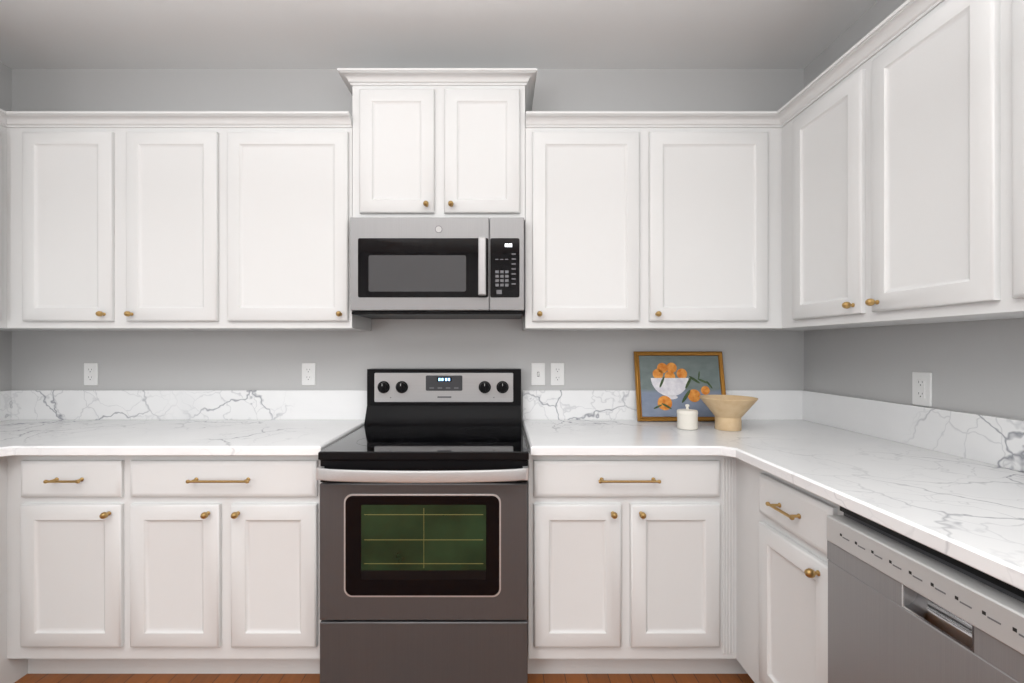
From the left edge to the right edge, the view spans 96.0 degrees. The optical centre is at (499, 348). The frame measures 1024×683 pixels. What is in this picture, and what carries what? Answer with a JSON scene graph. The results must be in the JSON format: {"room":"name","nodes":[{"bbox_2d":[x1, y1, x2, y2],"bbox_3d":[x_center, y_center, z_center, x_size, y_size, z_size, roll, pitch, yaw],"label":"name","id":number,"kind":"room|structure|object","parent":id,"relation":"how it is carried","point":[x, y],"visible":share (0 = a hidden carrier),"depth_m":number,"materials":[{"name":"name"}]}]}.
{"room":"kitchen","nodes":[
{"label":"kitchen","id":0,"kind":"room"},
{"bbox_2d":[0,62,11,390],"bbox_3d":[-2.542,-0.071,-0.250,0.100,2.712,5.200,0,0,0],"label":"wall","id":1,"kind":"structure","parent":0,"point":[5,336],"depth_m":2.32,"materials":[{"name":"paint"}]},
{"bbox_2d":[0,109,7,330],"bbox_3d":[-2.329,-0.553,1.607,0.319,0.925,0.805,0,0,0],"label":"upper cabinet","id":2,"kind":"object","parent":1,"relation":"attached to","point":[3,116],"depth_m":2.03,"materials":[{"name":"white wood"}]},
{"bbox_2d":[14,674,753,682],"bbox_3d":[-0.470,1.335,-0.250,4.243,0.100,5.400,0,0,0],"label":"floor","id":3,"kind":"structure","parent":0,"point":[315,678],"depth_m":1.79,"materials":[{"name":"brown wood"}]},
{"bbox_2d":[8,456,321,682],"bbox_3d":[-1.262,0.841,2.036,1.210,0.888,0.623,0,0,0],"label":"base cabinet","id":4,"kind":"object","parent":3,"relation":"on","point":[159,564],"depth_m":1.73,"materials":[{"name":"white wood"}]},
{"bbox_2d":[0,390,79,401],"bbox_3d":[-2.159,0.303,1.149,0.660,0.183,2.397,0,0,0],"label":"backsplash","id":5,"kind":"structure","parent":4,"relation":"on","point":[9,393],"depth_m":2.33,"materials":[{"name":"stone"}]},
{"bbox_2d":[0,390,366,456],"bbox_3d":[-1.244,0.303,2.003,1.169,0.183,0.687,0,0,0],"label":"countertop","id":6,"kind":"structure","parent":4,"relation":"on","point":[89,422],"depth_m":2.24,"materials":[{"name":"stone"}]},
{"bbox_2d":[316,369,528,682],"bbox_3d":[-0.274,0.693,1.956,0.755,1.184,0.744,0,0,0],"label":"range","id":7,"kind":"object","parent":3,"relation":"on","point":[422,475],"visible":1,"depth_m":1.65,"materials":[{"name":"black metal"}]},
{"bbox_2d":[522,427,725,673],"bbox_3d":[0.501,0.841,2.037,0.787,0.888,0.622,0,0,0],"label":"base cabinet","id":8,"kind":"object","parent":3,"relation":"on","point":[677,564],"depth_m":1.73,"materials":[{"name":"white wood"}]},
{"bbox_2d":[522,390,731,456],"bbox_3d":[0.477,0.303,2.003,0.728,0.183,0.687,0,0,0],"label":"countertop","id":9,"kind":"structure","parent":8,"relation":"on","point":[554,422],"depth_m":2.02,"materials":[{"name":"stone"}]},
{"bbox_2d":[634,351,725,420],"bbox_3d":[0.899,0.187,2.294,0.443,0.344,0.085,0,0,0],"label":"picture frame","id":10,"kind":"object","parent":9,"relation":"on","point":[668,384],"visible":0.94,"depth_m":2.30,"materials":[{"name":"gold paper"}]},
{"bbox_2d":[677,404,697,429],"bbox_3d":[0.840,0.305,2.065,0.089,0.109,0.089,0,0,0],"label":"candle jar","id":11,"kind":"object","parent":9,"relation":"on","point":[687,418],"visible":1,"depth_m":2.03,"materials":[{"name":"white ceramic"}]},
{"bbox_2d":[726,456,843,682],"bbox_3d":[1.202,0.841,1.472,0.693,0.888,0.553,0,0,0],"label":"base cabinet","id":12,"kind":"object","parent":3,"relation":"on","point":[777,561],"depth_m":1.48,"materials":[{"name":"white wood"}]},
{"bbox_2d":[726,390,1023,590],"bbox_3d":[1.195,0.303,1.048,0.707,0.183,2.597,0,0,0],"label":"countertop","id":13,"kind":"structure","parent":12,"relation":"on","point":[949,483],"depth_m":1.40,"materials":[{"name":"stone"}]},
{"bbox_2d":[699,395,757,430],"bbox_3d":[1.015,0.288,2.050,0.236,0.142,0.236,0,0,0],"label":"pedestal bowl","id":14,"kind":"object","parent":13,"relation":"on","point":[728,411],"visible":1,"depth_m":2.00,"materials":[{"name":"wood"}]},
{"bbox_2d":[827,506,1023,682],"bbox_3d":[1.171,0.842,0.890,0.659,0.886,0.600,0,0,0],"label":"dishwasher","id":15,"kind":"object","parent":3,"relation":"on","point":[902,608],"visible":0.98,"depth_m":0.95,"materials":[{"name":"grey metal"}]},
{"bbox_2d":[12,69,803,421],"bbox_3d":[-0.470,-0.071,2.400,4.243,2.712,0.100,0,0,0],"label":"wall","id":16,"kind":"structure","parent":0,"point":[276,359],"depth_m":2.35,"materials":[{"name":"paint"}]},
{"bbox_2d":[8,113,119,330],"bbox_3d":[-1.935,-0.553,2.187,0.509,0.925,0.323,0,0,0],"label":"upper cabinet","id":17,"kind":"object","parent":16,"relation":"attached to","point":[64,168],"depth_m":2.03,"materials":[{"name":"white wood"}]},
{"bbox_2d":[84,363,97,384],"bbox_3d":[-2.085,0.131,2.346,0.070,0.114,0.007,0,0,0],"label":"electrical outlet","id":18,"kind":"object","parent":16,"relation":"attached to","point":[90,373],"visible":1,"depth_m":2.34,"materials":[{"name":"white plastic"}]},
{"bbox_2d":[120,113,223,330],"bbox_3d":[-1.453,-0.553,2.187,0.455,0.925,0.323,0,0,0],"label":"upper cabinet","id":19,"kind":"object","parent":16,"relation":"attached to","point":[174,220],"depth_m":2.03,"materials":[{"name":"white wood"}]},
{"bbox_2d":[224,113,370,330],"bbox_3d":[-0.941,-0.553,2.187,0.569,0.925,0.323,0,0,0],"label":"upper cabinet","id":20,"kind":"object","parent":16,"relation":"attached to","point":[288,177],"depth_m":2.03,"materials":[{"name":"white wood"}]},
{"bbox_2d":[302,363,315,384],"bbox_3d":[-0.975,0.131,2.346,0.070,0.114,0.007,0,0,0],"label":"electrical outlet","id":21,"kind":"object","parent":16,"relation":"attached to","point":[308,373],"visible":1,"depth_m":2.34,"materials":[{"name":"white plastic"}]},
{"bbox_2d":[337,68,536,222],"bbox_3d":[-0.272,-0.892,2.168,0.866,0.645,0.360,0,0,0],"label":"upper cabinet","id":22,"kind":"object","parent":16,"relation":"attached to","point":[438,142],"visible":0.94,"depth_m":2.03,"materials":[{"name":"white wood"}]},
{"bbox_2d":[350,217,523,318],"bbox_3d":[-0.272,-0.358,2.154,0.754,0.418,0.387,0,0,0],"label":"over-the-range microwave","id":23,"kind":"object","parent":22,"relation":"attached to","point":[436,267],"visible":1,"depth_m":1.99,"materials":[{"name":"grey metal"}]},
{"bbox_2d":[531,363,544,384],"bbox_3d":[0.195,0.131,2.341,0.070,0.114,0.016,0,0,0],"label":"light switch","id":24,"kind":"object","parent":16,"relation":"attached to","point":[537,373],"visible":1,"depth_m":2.34,"materials":[{"name":"white plastic"}]},
{"bbox_2d":[551,363,563,384],"bbox_3d":[0.293,0.131,2.345,0.070,0.114,0.008,0,0,0],"label":"electrical outlet","id":25,"kind":"object","parent":16,"relation":"attached to","point":[557,373],"visible":1,"depth_m":2.34,"materials":[{"name":"white plastic"}]},
{"bbox_2d":[522,112,777,330],"bbox_3d":[0.682,-0.553,2.186,1.138,0.925,0.323,0,0,0],"label":"upper cabinet","id":26,"kind":"object","parent":16,"relation":"attached to","point":[635,221],"depth_m":2.03,"materials":[{"name":"white wood"}]},
{"bbox_2d":[0,0,877,68],"bbox_3d":[-0.470,-1.477,-0.250,4.243,0.100,5.400,0,0,0],"label":"ceiling","id":27,"kind":"structure","parent":0,"point":[336,34],"depth_m":2.09,"materials":[{"name":"paint"}]},
{"bbox_2d":[804,0,1023,419],"bbox_3d":[1.601,-0.071,-0.250,0.100,2.712,5.200,0,0,0],"label":"wall","id":28,"kind":"structure","parent":0,"point":[976,367],"depth_m":1.73,"materials":[{"name":"paint"}]},
{"bbox_2d":[778,0,989,330],"bbox_3d":[1.390,-0.553,1.588,0.318,0.925,0.914,0,0,0],"label":"upper cabinet","id":29,"kind":"object","parent":28,"relation":"attached to","point":[874,177],"depth_m":1.45,"materials":[{"name":"white wood"}]},
{"bbox_2d":[912,371,931,406],"bbox_3d":[1.546,0.148,1.690,0.008,0.124,0.076,0,0,0],"label":"electrical outlet","id":30,"kind":"object","parent":28,"relation":"attached to","point":[921,388],"visible":1,"depth_m":1.68,"materials":[{"name":"white plastic"}]},
{"bbox_2d":[990,0,1023,319],"bbox_3d":[1.390,-0.553,0.710,0.318,0.925,0.841,0,0,0],"label":"upper cabinet","id":31,"kind":"object","parent":28,"relation":"attached to","point":[1006,16],"depth_m":1.14,"materials":[{"name":"white wood"}]}
]}

